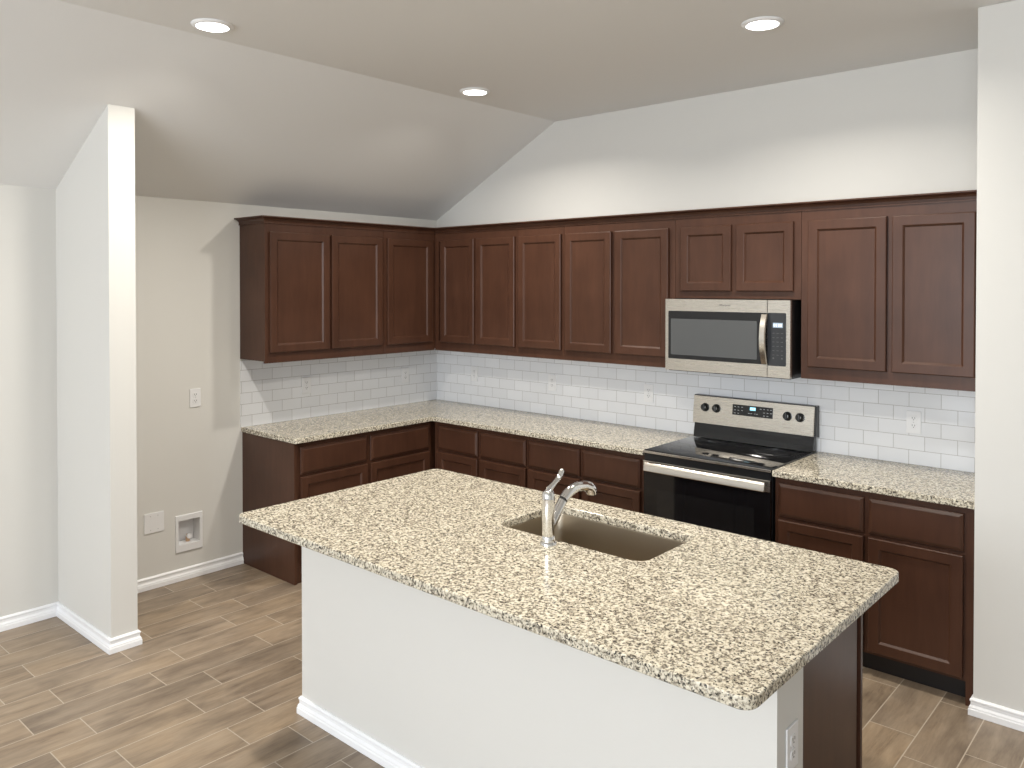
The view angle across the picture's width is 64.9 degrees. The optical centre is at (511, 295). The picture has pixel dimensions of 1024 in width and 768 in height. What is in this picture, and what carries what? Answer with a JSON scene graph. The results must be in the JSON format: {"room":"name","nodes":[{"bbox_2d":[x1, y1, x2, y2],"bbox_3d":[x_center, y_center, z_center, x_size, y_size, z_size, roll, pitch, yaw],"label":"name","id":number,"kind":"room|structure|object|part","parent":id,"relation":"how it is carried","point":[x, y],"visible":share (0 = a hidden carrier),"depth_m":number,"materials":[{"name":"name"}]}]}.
{"room":"kitchen","nodes":[
{"label":"kitchen","id":0,"kind":"room"},
{"bbox_2d":[56,104,137,637],"bbox_3d":[-2.253,0.419,4.350,0.716,2.773,0.132,1,1,42],"label":"wall partition","id":1,"kind":"structure","parent":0,"point":[96,266],"depth_m":4.16,"materials":[{"name":"white paint"}]},
{"bbox_2d":[0,184,436,616],"bbox_3d":[-3.674,0.615,3.406,0.150,2.404,9.000,1,1,42],"label":"wall","id":2,"kind":"structure","parent":0,"point":[187,252],"depth_m":4.95,"materials":[{"name":"white paint"}]},
{"bbox_2d":[0,552,243,654],"bbox_3d":[-3.934,1.790,2.463,0.732,0.075,7.222,1,1,42],"label":"baseboard","id":3,"kind":"structure","parent":2,"relation":"attached to","point":[109,645],"depth_m":4.46,"materials":[{"name":"white paint"}]},
{"bbox_2d":[144,511,163,534],"bbox_3d":[-2.200,1.394,4.954,0.007,0.122,0.122,1,1,42],"label":"blank wall plate","id":4,"kind":"object","parent":2,"relation":"attached to","point":[153,522],"visible":1,"depth_m":4.95,"materials":[{"name":"white plastic"}]},
{"bbox_2d":[175,511,202,553],"bbox_3d":[-2.084,1.500,5.149,0.094,0.233,0.177,1,1,42],"label":"water supply box","id":5,"kind":"object","parent":2,"relation":"attached to","point":[188,527],"visible":0.98,"depth_m":5.17,"materials":[{"name":"white plastic"}]},
{"bbox_2d":[190,388,200,407],"bbox_3d":[-2.022,0.650,5.144,0.008,0.118,0.072,1,1,42],"label":"outlet","id":6,"kind":"object","parent":2,"relation":"attached to","point":[195,394],"visible":1,"depth_m":5.14,"materials":[{"name":"white plastic"}]},
{"bbox_2d":[240,223,383,363],"bbox_3d":[-1.370,-0.034,5.629,0.326,0.926,0.974,1,1,42],"label":"upper cabinet","id":7,"kind":"object","parent":2,"relation":"attached to","point":[307,292],"visible":1,"depth_m":5.41,"materials":[{"name":"brown wood"}]},
{"bbox_3d":[-1.407,-0.025,5.356,0.020,0.783,0.458,1,1,42],"label":"door","id":8,"kind":"part","parent":7,"relation":"part of","materials":[{"name":"brown wood"}]},
{"bbox_3d":[-1.409,-0.025,5.358,0.007,0.666,0.341,1,1,42],"label":"panel","id":9,"kind":"part","parent":7,"relation":"part of","materials":[{"name":"brown wood"}]},
{"bbox_3d":[-1.094,-0.029,5.708,0.020,0.783,0.442,1,1,42],"label":"door","id":10,"kind":"part","parent":7,"relation":"part of","materials":[{"name":"brown wood"}]},
{"bbox_3d":[-1.096,-0.029,5.710,0.007,0.666,0.325,1,1,42],"label":"panel","id":11,"kind":"part","parent":7,"relation":"part of","materials":[{"name":"brown wood"}]},
{"bbox_2d":[234,190,976,233],"bbox_3d":[0.199,-0.482,4.540,4.111,0.046,1.522,1,1,42],"label":"crown molding","id":12,"kind":"structure","parent":7,"relation":"attached to","point":[967,195],"depth_m":4.93,"materials":[{"name":"brown wood"}]},
{"bbox_2d":[240,350,436,426],"bbox_3d":[-1.221,0.647,6.045,0.008,0.445,1.782,1,1,42],"label":"backsplash","id":13,"kind":"structure","parent":2,"relation":"attached to","point":[269,392],"depth_m":5.93,"materials":[{"name":"tile"}]},
{"bbox_2d":[302,377,310,393],"bbox_3d":[-1.468,0.639,5.755,0.008,0.118,0.072,1,1,42],"label":"outlet","id":14,"kind":"object","parent":13,"relation":"attached to","point":[306,381],"visible":1,"depth_m":5.75,"materials":[{"name":"white plastic"}]},
{"bbox_2d":[402,368,408,382],"bbox_3d":[-0.854,0.634,6.445,0.008,0.118,0.072,1,1,42],"label":"outlet","id":15,"kind":"object","parent":13,"relation":"attached to","point":[405,371],"visible":1,"depth_m":6.44,"materials":[{"name":"white plastic"}]},
{"bbox_2d":[384,231,434,353],"bbox_3d":[-0.775,-0.042,6.298,0.326,0.926,0.812,1,1,42],"label":"upper cabinet","id":16,"kind":"object","parent":2,"relation":"attached to","point":[409,258],"visible":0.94,"depth_m":6.06,"materials":[{"name":"brown wood"}]},
{"bbox_3d":[-0.770,-0.034,6.077,0.007,0.666,0.325,1,1,42],"label":"panel","id":17,"kind":"part","parent":16,"relation":"part of","materials":[{"name":"brown wood"}]},
{"bbox_2d":[0,0,1013,219],"bbox_3d":[-0.554,-0.913,0.613,8.500,0.878,9.300,1,1,42],"label":"ceiling","id":18,"kind":"structure","parent":0,"point":[342,106],"depth_m":4.16,"materials":[{"name":"white paint"}]},
{"bbox_2d":[191,18,233,32],"bbox_3d":[-1.371,-1.234,3.687,0.186,0.011,0.186,1,1,42],"label":"recessed light","id":19,"kind":"object","parent":18,"relation":"in","point":[204,24],"visible":1,"depth_m":3.67,"materials":[{"name":"white paint"}]},
{"bbox_2d":[460,87,489,95],"bbox_3d":[-0.227,-1.250,4.937,0.186,0.011,0.186,1,1,42],"label":"recessed light","id":20,"kind":"object","parent":18,"relation":"in","point":[471,91],"visible":1,"depth_m":4.91,"materials":[{"name":"white paint"}]},
{"bbox_2d":[741,16,783,30],"bbox_3d":[1.138,-1.234,3.659,0.186,0.011,0.186,1,1,42],"label":"recessed light","id":21,"kind":"object","parent":18,"relation":"in","point":[762,23],"visible":1,"depth_m":3.64,"materials":[{"name":"white paint"}]},
{"bbox_2d":[0,564,1023,767],"bbox_3d":[-0.554,1.912,0.648,8.600,0.120,9.400,1,1,42],"label":"floor","id":22,"kind":"structure","parent":0,"point":[214,678],"depth_m":3.61,"materials":[{"name":"brown wood"}]},
{"bbox_2d":[242,421,434,584],"bbox_3d":[-0.985,1.345,5.858,0.620,0.880,1.774,1,1,42],"label":"base cabinet","id":23,"kind":"object","parent":22,"relation":"on","point":[275,472],"visible":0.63,"depth_m":5.26,"materials":[{"name":"brown wood"}]},
{"bbox_3d":[-1.571,1.354,5.206,0.611,0.880,0.020,1,1,42],"label":"panel","id":24,"kind":"part","parent":23,"relation":"part of","materials":[{"name":"brown wood"}]},
{"bbox_3d":[-1.146,1.029,5.222,0.020,0.169,0.520,1,1,42],"label":"drawer","id":25,"kind":"part","parent":23,"relation":"part of","materials":[{"name":"brown wood"}]},
{"bbox_3d":[-1.146,1.403,5.226,0.020,0.546,0.520,1,1,42],"label":"door","id":26,"kind":"part","parent":23,"relation":"part of","materials":[{"name":"brown wood"}]},
{"bbox_3d":[-1.149,1.403,5.229,0.007,0.429,0.403,1,1,42],"label":"panel","id":27,"kind":"part","parent":23,"relation":"part of","materials":[{"name":"brown wood"}]},
{"bbox_3d":[-0.976,1.300,5.447,0.019,0.779,1.132,1,1,42],"label":"frame","id":28,"kind":"part","parent":23,"relation":"part of","materials":[{"name":"brown wood"}]},
{"bbox_3d":[-0.778,1.024,5.636,0.020,0.169,0.533,1,1,42],"label":"drawer","id":29,"kind":"part","parent":23,"relation":"part of","materials":[{"name":"brown wood"}]},
{"bbox_3d":[-0.778,1.398,5.641,0.020,0.546,0.533,1,1,42],"label":"door","id":30,"kind":"part","parent":23,"relation":"part of","materials":[{"name":"brown wood"}]},
{"bbox_3d":[-0.780,1.398,5.643,0.007,0.429,0.416,1,1,42],"label":"panel","id":31,"kind":"part","parent":23,"relation":"part of","materials":[{"name":"brown wood"}]},
{"bbox_2d":[241,399,696,454],"bbox_3d":[-0.318,0.896,5.253,2.413,0.032,1.783,1,1,42],"label":"countertop","id":32,"kind":"structure","parent":23,"relation":"on","point":[603,435],"depth_m":5.46,"materials":[{"name":"stone"}]},
{"bbox_2d":[435,422,527,487],"bbox_3d":[-0.035,1.346,5.786,0.892,0.880,0.620,1,1,42],"label":"base cabinet","id":33,"kind":"object","parent":22,"relation":"on","point":[502,457],"visible":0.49,"depth_m":5.52,"materials":[{"name":"brown wood"}]},
{"bbox_3d":[-0.387,1.397,5.698,0.400,0.546,0.020,1,1,42],"label":"door","id":34,"kind":"part","parent":33,"relation":"part of","materials":[{"name":"brown wood"}]},
{"bbox_3d":[-0.384,1.397,5.700,0.283,0.429,0.007,1,1,42],"label":"panel","id":35,"kind":"part","parent":33,"relation":"part of","materials":[{"name":"brown wood"}]},
{"bbox_3d":[-0.387,1.023,5.693,0.400,0.169,0.020,1,1,42],"label":"drawer","id":36,"kind":"part","parent":33,"relation":"part of","materials":[{"name":"brown wood"}]},
{"bbox_3d":[-0.061,1.401,5.413,0.297,0.429,0.007,1,1,42],"label":"panel","id":37,"kind":"part","parent":33,"relation":"part of","materials":[{"name":"brown wood"}]},
{"bbox_3d":[-0.064,1.027,5.406,0.414,0.169,0.020,1,1,42],"label":"drawer","id":38,"kind":"part","parent":33,"relation":"part of","materials":[{"name":"brown wood"}]},
{"bbox_3d":[-0.064,1.401,5.411,0.414,0.546,0.020,1,1,42],"label":"door","id":39,"kind":"part","parent":33,"relation":"part of","materials":[{"name":"brown wood"}]},
{"bbox_2d":[297,546,862,767],"bbox_3d":[0.152,1.380,3.091,2.171,0.880,0.838,1,1,42],"label":"kitchen island","id":40,"kind":"object","parent":22,"relation":"on","point":[404,676],"visible":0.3,"depth_m":2.71,"materials":[{"name":"granite"},{"name":"paint"}]},
{"bbox_3d":[-0.064,1.786,2.853,2.171,0.075,0.187,1,1,42],"label":"baseboard","id":41,"kind":"part","parent":40,"relation":"part of","materials":[{"name":"white paint"}]},
{"bbox_2d":[239,469,898,709],"bbox_3d":[0.076,0.924,3.011,2.264,0.032,1.134,1,1,42],"label":"island countertop","id":42,"kind":"structure","parent":40,"relation":"on","point":[727,618],"depth_m":2.64,"materials":[{"name":"stone"}]},
{"bbox_2d":[540,469,596,546],"bbox_3d":[0.219,0.775,3.040,0.062,0.265,0.321,1,1,42],"label":"faucet","id":43,"kind":"object","parent":42,"relation":"on","point":[551,512],"visible":1,"depth_m":2.94,"materials":[{"name":"silver metal"}]},
{"bbox_3d":[0.160,0.681,2.974,0.024,0.075,0.090,1,1,42],"label":"handle","id":44,"kind":"part","parent":43,"relation":"part of","materials":[{"name":"silver metal"}]},
{"bbox_3d":[0.164,0.806,2.979,0.037,0.105,0.100,1,1,42],"label":"spout","id":45,"kind":"part","parent":43,"relation":"part of","materials":[{"name":"silver metal"}]},
{"bbox_2d":[508,514,684,560],"bbox_3d":[0.316,1.035,3.118,0.726,0.191,0.424,1,1,42],"label":"sink","id":46,"kind":"object","parent":42,"relation":"in","point":[620,542],"visible":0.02,"depth_m":3.31,"materials":[{"name":"silver metal"}]},
{"bbox_2d":[786,719,797,767],"bbox_3d":[0.746,1.198,2.141,0.008,0.118,0.072,1,1,42],"label":"outlet","id":47,"kind":"object","parent":40,"relation":"attached to","point":[792,730],"visible":1,"depth_m":2.13,"materials":[{"name":"white plastic"}]},
{"bbox_2d":[791,733,795,746],"bbox_3d":[0.748,1.179,2.139,0.002,0.029,0.033,1,1,42],"label":"receptacle","id":48,"kind":"object","parent":47,"relation":"attached to","point":[793,735],"depth_m":2.14,"materials":[{"name":"white plastic"}]},
{"bbox_2d":[791,747,795,760],"bbox_3d":[0.748,1.217,2.140,0.002,0.029,0.033,1,1,42],"label":"receptacle","id":49,"kind":"object","parent":47,"relation":"attached to","point":[793,749],"depth_m":2.14,"materials":[{"name":"white plastic"}]},
{"bbox_3d":[0.946,1.388,2.471,0.018,0.880,0.589,1,1,42],"label":"panel","id":50,"kind":"part","parent":40,"relation":"part of","materials":[{"name":"brown wood"}]},
{"bbox_3d":[0.398,1.325,3.393,2.075,0.780,0.018,1,1,42],"label":"frame","id":51,"kind":"part","parent":40,"relation":"part of","materials":[{"name":"brown wood"}]},
{"bbox_2d":[528,437,643,513],"bbox_3d":[0.633,1.354,5.192,0.893,0.880,0.620,1,1,42],"label":"base cabinet","id":52,"kind":"object","parent":22,"relation":"on","point":[618,477],"visible":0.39,"depth_m":4.92,"materials":[{"name":"brown wood"}]},
{"bbox_3d":[0.265,1.405,5.123,0.298,0.429,0.007,1,1,42],"label":"panel","id":53,"kind":"part","parent":52,"relation":"part of","materials":[{"name":"brown wood"}]},
{"bbox_3d":[0.263,1.405,5.121,0.415,0.546,0.020,1,1,42],"label":"door","id":54,"kind":"part","parent":52,"relation":"part of","materials":[{"name":"brown wood"}]},
{"bbox_3d":[0.263,1.030,5.116,0.415,0.169,0.020,1,1,42],"label":"drawer","id":55,"kind":"part","parent":52,"relation":"part of","materials":[{"name":"brown wood"}]},
{"bbox_3d":[0.592,1.408,4.832,0.303,0.429,0.007,1,1,42],"label":"panel","id":56,"kind":"part","parent":52,"relation":"part of","materials":[{"name":"brown wood"}]},
{"bbox_3d":[0.590,1.034,4.825,0.420,0.169,0.020,1,1,42],"label":"drawer","id":57,"kind":"part","parent":52,"relation":"part of","materials":[{"name":"brown wood"}]},
{"bbox_3d":[0.590,1.408,4.830,0.420,0.546,0.020,1,1,42],"label":"door","id":58,"kind":"part","parent":52,"relation":"part of","materials":[{"name":"brown wood"}]},
{"bbox_2d":[643,394,818,541],"bbox_3d":[1.239,1.213,4.603,0.775,1.177,0.670,1,1,42],"label":"electric range","id":59,"kind":"object","parent":22,"relation":"on","point":[727,486],"visible":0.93,"depth_m":4.53,"materials":[{"name":"black metal"}]},
{"bbox_3d":[1.022,0.975,4.357,0.717,0.048,0.018,1,1,42],"label":"handle","id":60,"kind":"part","parent":59,"relation":"part of","materials":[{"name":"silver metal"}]},
{"bbox_3d":[1.193,0.691,4.995,0.053,0.053,0.030,1,1,42],"label":"knob","id":61,"kind":"part","parent":59,"relation":"part of","materials":[{"name":"black plastic"}]},
{"bbox_3d":[1.039,0.975,4.382,0.757,0.060,0.005,1,1,42],"label":"door trim","id":62,"kind":"part","parent":59,"relation":"part of","materials":[{"name":"silver metal"}]},
{"bbox_3d":[1.039,0.896,4.381,0.765,0.014,0.005,1,1,42],"label":"trim","id":63,"kind":"part","parent":59,"relation":"part of","materials":[{"name":"silver metal"}]},
{"bbox_3d":[1.049,1.287,4.397,0.759,0.685,0.024,1,1,42],"label":"oven door","id":64,"kind":"part","parent":59,"relation":"part of","materials":[{"name":"black glass"}]},
{"bbox_3d":[1.250,0.691,4.945,0.053,0.053,0.030,1,1,42],"label":"knob","id":65,"kind":"part","parent":59,"relation":"part of","materials":[{"name":"black plastic"}]},
{"bbox_2d":[644,436,812,472],"bbox_3d":[1.228,0.894,4.594,0.765,0.019,0.565,1,1,42],"label":"cooktop","id":66,"kind":"object","parent":59,"relation":"in","point":[734,456],"depth_m":4.56,"materials":[{"name":"black glass"}]},
{"bbox_3d":[1.584,0.695,4.647,0.053,0.053,0.030,1,1,42],"label":"knob","id":67,"kind":"part","parent":59,"relation":"part of","materials":[{"name":"black plastic"}]},
{"bbox_3d":[1.640,0.696,4.598,0.053,0.053,0.030,1,1,42],"label":"knob","id":68,"kind":"part","parent":59,"relation":"part of","materials":[{"name":"black plastic"}]},
{"bbox_2d":[775,477,974,705],"bbox_3d":[1.896,1.368,4.069,0.922,0.880,0.620,1,1,42],"label":"base cabinet","id":69,"kind":"object","parent":22,"relation":"on","point":[921,630],"visible":0.68,"depth_m":3.73,"materials":[{"name":"brown wood"}]},
{"bbox_3d":[1.527,1.419,4.001,0.305,0.429,0.007,1,1,42],"label":"panel","id":70,"kind":"part","parent":69,"relation":"part of","materials":[{"name":"brown wood"}]},
{"bbox_3d":[1.525,1.419,3.998,0.422,0.546,0.020,1,1,42],"label":"door","id":71,"kind":"part","parent":69,"relation":"part of","materials":[{"name":"brown wood"}]},
{"bbox_3d":[1.525,1.044,3.994,0.422,0.169,0.020,1,1,42],"label":"drawer","id":72,"kind":"part","parent":69,"relation":"part of","materials":[{"name":"brown wood"}]},
{"bbox_2d":[772,452,974,509],"bbox_3d":[1.889,0.911,4.058,0.926,0.032,0.636,1,1,42],"label":"countertop","id":73,"kind":"structure","parent":69,"relation":"on","point":[956,488],"depth_m":4.00,"materials":[{"name":"stone"}]},
{"bbox_3d":[1.853,1.422,3.711,0.288,0.429,0.007,1,1,42],"label":"panel","id":74,"kind":"part","parent":69,"relation":"part of","materials":[{"name":"brown wood"}]},
{"bbox_3d":[1.850,1.422,3.709,0.405,0.546,0.020,1,1,42],"label":"door","id":75,"kind":"part","parent":69,"relation":"part of","materials":[{"name":"brown wood"}]},
{"bbox_3d":[1.850,1.048,3.704,0.405,0.169,0.020,1,1,42],"label":"drawer","id":76,"kind":"part","parent":69,"relation":"part of","materials":[{"name":"brown wood"}]},
{"bbox_2d":[437,49,977,453],"bbox_3d":[1.147,0.267,5.237,4.616,3.054,0.150,1,1,42],"label":"wall","id":77,"kind":"structure","parent":0,"point":[910,126],"depth_m":4.83,"materials":[{"name":"white paint"}]},
{"bbox_2d":[435,229,517,355],"bbox_3d":[-0.185,-0.040,6.098,0.857,0.926,0.326,1,1,42],"label":"upper cabinet","id":78,"kind":"object","parent":77,"relation":"attached to","point":[476,273],"visible":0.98,"depth_m":5.94,"materials":[{"name":"brown wood"}]},
{"bbox_3d":[-0.415,-0.034,6.098,0.360,0.783,0.020,1,1,42],"label":"door","id":79,"kind":"part","parent":78,"relation":"part of","materials":[{"name":"brown wood"}]},
{"bbox_3d":[-0.413,-0.034,6.100,0.243,0.666,0.007,1,1,42],"label":"panel","id":80,"kind":"part","parent":78,"relation":"part of","materials":[{"name":"brown wood"}]},
{"bbox_3d":[-0.118,-0.031,5.838,0.260,0.666,0.007,1,1,42],"label":"panel","id":81,"kind":"part","parent":78,"relation":"part of","materials":[{"name":"brown wood"}]},
{"bbox_3d":[-0.120,-0.031,5.836,0.377,0.783,0.020,1,1,42],"label":"door","id":82,"kind":"part","parent":78,"relation":"part of","materials":[{"name":"brown wood"}]},
{"bbox_2d":[518,226,563,359],"bbox_3d":[0.291,-0.034,5.675,0.413,0.926,0.326,1,1,42],"label":"upper cabinet","id":83,"kind":"object","parent":77,"relation":"attached to","point":[540,250],"visible":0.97,"depth_m":5.55,"materials":[{"name":"brown wood"}]},
{"bbox_3d":[0.191,-0.027,5.563,0.264,0.666,0.007,1,1,42],"label":"panel","id":84,"kind":"part","parent":83,"relation":"part of","materials":[{"name":"brown wood"}]},
{"bbox_2d":[564,219,688,367],"bbox_3d":[0.764,-0.029,5.254,0.849,0.926,0.326,1,1,42],"label":"upper cabinet","id":85,"kind":"object","parent":77,"relation":"attached to","point":[619,278],"visible":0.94,"depth_m":5.12,"materials":[{"name":"brown wood"}]},
{"bbox_3d":[0.499,-0.024,5.289,0.257,0.666,0.007,1,1,42],"label":"panel","id":86,"kind":"part","parent":85,"relation":"part of","materials":[{"name":"brown wood"}]},
{"bbox_3d":[0.497,-0.024,5.286,0.374,0.783,0.020,1,1,42],"label":"door","id":87,"kind":"part","parent":85,"relation":"part of","materials":[{"name":"brown wood"}]},
{"bbox_3d":[0.806,-0.021,5.016,0.271,0.666,0.007,1,1,42],"label":"panel","id":88,"kind":"part","parent":85,"relation":"part of","materials":[{"name":"brown wood"}]},
{"bbox_3d":[0.804,-0.021,5.014,0.388,0.783,0.020,1,1,42],"label":"door","id":89,"kind":"part","parent":85,"relation":"part of","materials":[{"name":"brown wood"}]},
{"bbox_2d":[437,350,974,472],"bbox_3d":[0.908,0.658,5.349,4.114,0.441,0.008,1,1,42],"label":"backsplash","id":90,"kind":"structure","parent":77,"relation":"attached to","point":[865,420],"depth_m":5.07,"materials":[{"name":"tile"}]},
{"bbox_2d":[471,366,477,381],"bbox_3d":[-0.299,0.620,6.411,0.072,0.118,0.008,1,1,42],"label":"outlet","id":91,"kind":"object","parent":90,"relation":"attached to","point":[474,370],"visible":1,"depth_m":6.41,"materials":[{"name":"white plastic"}]},
{"bbox_2d":[548,374,555,390],"bbox_3d":[0.293,0.633,5.884,0.072,0.118,0.008,1,1,42],"label":"outlet","id":92,"kind":"object","parent":90,"relation":"attached to","point":[551,378],"visible":1,"depth_m":5.88,"materials":[{"name":"white plastic"}]},
{"bbox_2d":[644,384,653,402],"bbox_3d":[0.905,0.645,5.340,0.072,0.118,0.008,1,1,42],"label":"outlet","id":93,"kind":"object","parent":90,"relation":"attached to","point":[648,388],"visible":1,"depth_m":5.34,"materials":[{"name":"white plastic"}]},
{"bbox_2d":[906,410,920,433],"bbox_3d":[2.123,0.667,4.258,0.072,0.118,0.008,1,1,42],"label":"outlet","id":94,"kind":"object","parent":90,"relation":"attached to","point":[913,418],"visible":1,"depth_m":4.25,"materials":[{"name":"white plastic"}]},
{"bbox_2d":[910,416,916,421],"bbox_3d":[2.121,0.648,4.255,0.033,0.029,0.002,1,1,42],"label":"receptacle","id":95,"kind":"object","parent":94,"relation":"attached to","point":[912,418],"depth_m":4.25,"materials":[{"name":"white plastic"}]},
{"bbox_2d":[910,423,916,428],"bbox_3d":[2.121,0.687,4.256,0.033,0.029,0.002,1,1,42],"label":"receptacle","id":96,"kind":"object","parent":94,"relation":"attached to","point":[912,425],"depth_m":4.26,"materials":[{"name":"white plastic"}]},
{"bbox_2d":[676,211,801,299],"bbox_3d":[1.370,-0.235,4.713,0.768,0.500,0.326,1,1,42],"label":"upper cabinet","id":97,"kind":"object","parent":77,"relation":"attached to","point":[751,256],"visible":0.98,"depth_m":4.57,"materials":[{"name":"brown wood"}]},
{"bbox_3d":[1.133,-0.218,4.718,0.326,0.380,0.020,1,1,42],"label":"door","id":98,"kind":"part","parent":97,"relation":"part of","materials":[{"name":"brown wood"}]},
{"bbox_3d":[1.135,-0.218,4.721,0.209,0.263,0.007,1,1,42],"label":"panel","id":99,"kind":"part","parent":97,"relation":"part of","materials":[{"name":"brown wood"}]},
{"bbox_2d":[665,298,800,379],"bbox_3d":[1.313,0.232,4.681,0.763,0.426,0.440,1,1,42],"label":"microwave","id":100,"kind":"object","parent":97,"relation":"attached to","point":[741,337],"visible":0.99,"depth_m":4.51,"materials":[{"name":"silver metal"}]},
{"bbox_3d":[1.360,0.234,4.369,0.036,0.269,0.037,1,1,42],"label":"handle","id":101,"kind":"part","parent":100,"relation":"part of","materials":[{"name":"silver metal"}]},
{"bbox_3d":[1.445,0.233,4.351,0.127,0.420,0.022,1,1,42],"label":"control panel","id":102,"kind":"part","parent":100,"relation":"part of","materials":[{"name":"silver metal"}]},
{"bbox_3d":[1.405,-0.215,4.481,0.216,0.263,0.007,1,1,42],"label":"panel","id":103,"kind":"part","parent":97,"relation":"part of","materials":[{"name":"brown wood"}]},
{"bbox_3d":[1.403,-0.215,4.479,0.333,0.380,0.020,1,1,42],"label":"door","id":104,"kind":"part","parent":97,"relation":"part of","materials":[{"name":"brown wood"}]},
{"bbox_2d":[801,200,976,391],"bbox_3d":[1.997,-0.015,4.158,0.907,0.926,0.326,1,1,42],"label":"upper cabinet","id":105,"kind":"object","parent":77,"relation":"attached to","point":[888,293],"visible":0.88,"depth_m":4.04,"materials":[{"name":"brown wood"}]},
{"bbox_3d":[1.738,-0.010,4.188,0.283,0.666,0.007,1,1,42],"label":"panel","id":106,"kind":"part","parent":105,"relation":"part of","materials":[{"name":"brown wood"}]},
{"bbox_3d":[1.735,-0.010,4.185,0.400,0.783,0.020,1,1,42],"label":"door","id":107,"kind":"part","parent":105,"relation":"part of","materials":[{"name":"brown wood"}]},
{"bbox_3d":[2.045,-0.007,3.915,0.253,0.666,0.007,1,1,42],"label":"panel","id":108,"kind":"part","parent":105,"relation":"part of","materials":[{"name":"brown wood"}]},
{"bbox_3d":[2.042,-0.007,3.912,0.370,0.783,0.020,1,1,42],"label":"door","id":109,"kind":"part","parent":105,"relation":"part of","materials":[{"name":"brown wood"}]},
{"bbox_2d":[973,0,1023,711],"bbox_3d":[3.750,0.303,2.370,4.084,3.053,0.674,1,1,42],"label":"wall","id":110,"kind":"structure","parent":0,"point":[998,662],"depth_m":3.42,"materials":[{"name":"white paint"}]},
{"bbox_2d":[968,695,1023,731],"bbox_3d":[3.529,1.794,2.153,4.101,0.075,0.062,1,1,42],"label":"baseboard","id":111,"kind":"structure","parent":110,"relation":"attached to","point":[998,714],"depth_m":3.42,"materials":[{"name":"white paint"}]}
]}

